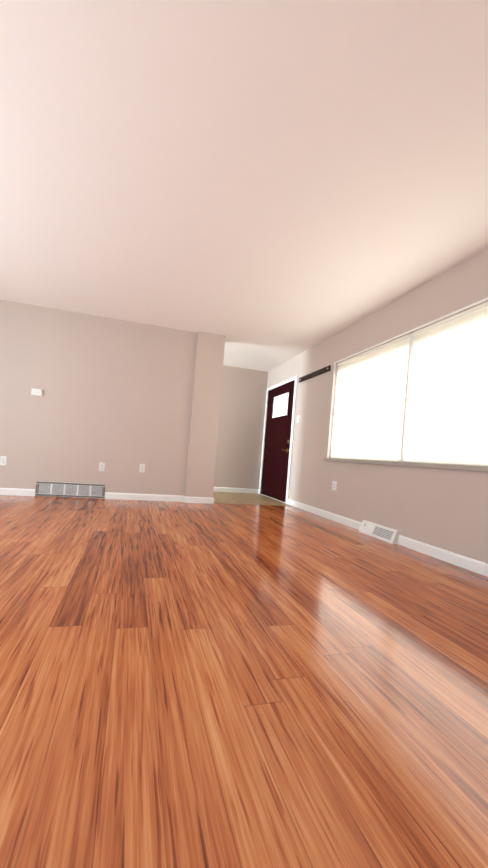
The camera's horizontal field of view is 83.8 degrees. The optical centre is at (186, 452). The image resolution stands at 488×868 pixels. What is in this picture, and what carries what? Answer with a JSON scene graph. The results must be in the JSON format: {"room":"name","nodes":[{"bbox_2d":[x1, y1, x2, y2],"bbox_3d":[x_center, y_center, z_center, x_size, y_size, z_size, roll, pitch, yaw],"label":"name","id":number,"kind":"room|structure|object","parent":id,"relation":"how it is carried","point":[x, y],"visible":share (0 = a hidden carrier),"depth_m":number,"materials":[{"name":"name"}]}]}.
{"room":"empty living room","nodes":[
{"label":"empty living room","id":0,"kind":"room"},
{"bbox_2d":[0,300,196,498],"bbox_3d":[-1.778,-0.645,3.504,3.750,2.440,0.120,4,0,-11],"label":"wall","id":1,"kind":"structure","parent":0,"point":[116,398],"depth_m":3.55,"materials":[{"name":"paint"}]},
{"bbox_2d":[0,456,6,464],"bbox_3d":[-2.306,0.105,3.345,0.072,0.116,0.008,4,0,-11],"label":"outlet","id":2,"kind":"object","parent":1,"relation":"attached to","point":[3,459],"visible":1,"depth_m":3.34,"materials":[{"name":"white plastic"}]},
{"bbox_2d":[31,388,42,396],"bbox_3d":[-1.914,-0.769,3.399,0.136,0.093,0.028,4,0,-11],"label":"thermostat","id":3,"kind":"object","parent":1,"relation":"attached to","point":[36,392],"visible":1,"depth_m":3.39,"materials":[{"name":"white plastic"}]},
{"bbox_2d":[35,481,105,497],"bbox_3d":[-1.520,0.496,3.506,0.865,0.188,0.013,4,0,-11],"label":"air vent","id":4,"kind":"object","parent":1,"relation":"in","point":[61,489],"visible":1,"depth_m":3.50,"materials":[{"name":"grey metal"}]},
{"bbox_2d":[99,462,104,470],"bbox_3d":[-1.137,0.196,3.580,0.072,0.116,0.008,4,0,-11],"label":"outlet","id":5,"kind":"object","parent":1,"relation":"attached to","point":[101,466],"visible":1,"depth_m":3.58,"materials":[{"name":"white plastic"}]},
{"bbox_2d":[139,464,144,472],"bbox_3d":[-0.611,0.222,3.685,0.072,0.116,0.008,4,0,-11],"label":"outlet","id":6,"kind":"object","parent":1,"relation":"attached to","point":[142,468],"visible":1,"depth_m":3.68,"materials":[{"name":"white plastic"}]},
{"bbox_2d":[0,487,487,576],"bbox_3d":[-0.646,0.623,1.839,5.500,0.088,5.970,4,0,-11],"label":"baseboard","id":7,"kind":"structure","parent":1,"relation":"attached to","point":[471,564],"depth_m":3.36,"materials":[{"name":"white wood"}]},
{"bbox_2d":[214,365,267,488],"bbox_3d":[-1.154,-0.600,4.838,5.500,2.440,0.150,4,0,-11],"label":"wall","id":8,"kind":"structure","parent":0,"point":[240,428],"depth_m":5.21,"materials":[{"name":"paint"}]},
{"bbox_2d":[0,495,487,867],"bbox_3d":[-0.536,0.701,1.265,5.500,0.050,4.800,4,0,-11],"label":"floor","id":9,"kind":"structure","parent":0,"point":[200,685],"depth_m":0.81,"materials":[{"name":"brown wood"}]},
{"bbox_2d":[185,331,224,497],"bbox_3d":[0.258,-0.490,3.903,0.410,2.440,0.200,4,0,-11],"label":"wall","id":10,"kind":"structure","parent":9,"relation":"on","point":[205,412],"depth_m":3.80,"materials":[{"name":"paint"}]},
{"bbox_2d":[0,0,487,371],"bbox_3d":[-0.435,-1.814,1.841,5.850,0.100,6.270,4,0,-11],"label":"ceiling","id":11,"kind":"structure","parent":0,"point":[265,185],"depth_m":1.54,"materials":[{"name":"paint"}]},
{"bbox_2d":[213,491,290,505],"bbox_3d":[-1.021,0.659,4.206,5.700,0.052,1.182,4,0,-11],"label":"floor","id":12,"kind":"structure","parent":0,"point":[239,498],"depth_m":4.46,"materials":[{"name":"brown tile"}]},
{"bbox_2d":[267,248,487,563],"bbox_3d":[2.229,-0.313,2.396,0.200,2.490,6.270,4,0,-11],"label":"wall","id":13,"kind":"structure","parent":0,"point":[446,509],"depth_m":2.67,"materials":[{"name":"paint"}]},
{"bbox_2d":[261,380,294,501],"bbox_3d":[1.635,-0.194,4.806,0.101,2.036,0.892,4,0,-11],"label":"door","id":14,"kind":"structure","parent":13,"relation":"in","point":[277,441],"depth_m":4.77,"materials":[{"name":"red wood"}]},
{"bbox_2d":[259,375,297,503],"bbox_3d":[1.722,-0.193,4.814,0.206,2.128,1.007,4,0,-11],"label":"door frame","id":15,"kind":"structure","parent":13,"relation":"attached to","point":[295,378],"depth_m":4.36,"materials":[{"name":"white wood"}]},
{"bbox_2d":[299,365,330,382],"bbox_3d":[1.864,-1.146,3.906,0.044,0.076,0.678,4,0,-11],"label":"rail","id":16,"kind":"object","parent":13,"relation":"attached to","point":[316,373],"visible":1,"depth_m":3.85,"materials":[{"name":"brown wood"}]},
{"bbox_2d":[332,481,336,490],"bbox_3d":[1.874,0.423,3.352,0.008,0.116,0.072,4,0,-11],"label":"outlet","id":17,"kind":"object","parent":13,"relation":"attached to","point":[334,485],"visible":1,"depth_m":3.35,"materials":[{"name":"white plastic"}]},
{"bbox_2d":[359,520,399,543],"bbox_3d":[1.944,0.801,2.690,0.074,0.125,0.380,4,0,-11],"label":"air vent","id":18,"kind":"object","parent":13,"relation":"in","point":[383,533],"visible":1,"depth_m":2.65,"materials":[{"name":"white metal"}]},
{"bbox_2d":[323,297,487,471],"bbox_3d":[2.134,-0.521,2.583,0.112,1.312,1.990,4,0,-11],"label":"window frame","id":19,"kind":"structure","parent":13,"relation":"attached to","point":[448,466],"depth_m":2.50,"materials":[{"name":"white wood"}]},
{"bbox_2d":[338,310,487,465],"bbox_3d":[2.231,-0.527,2.603,0.186,1.387,2.030,4,0,-11],"label":"window","id":20,"kind":"structure","parent":13,"relation":"in","point":[404,429],"depth_m":2.58,"materials":[{"name":"white"}]},
{"bbox_2d":[330,302,487,465],"bbox_3d":[2.145,-0.535,2.585,0.040,1.250,1.892,4,0,-11],"label":"window blinds","id":21,"kind":"object","parent":20,"relation":"attached to","point":[447,417],"visible":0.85,"depth_m":2.44,"materials":[{"name":"white fabric"}]}
]}

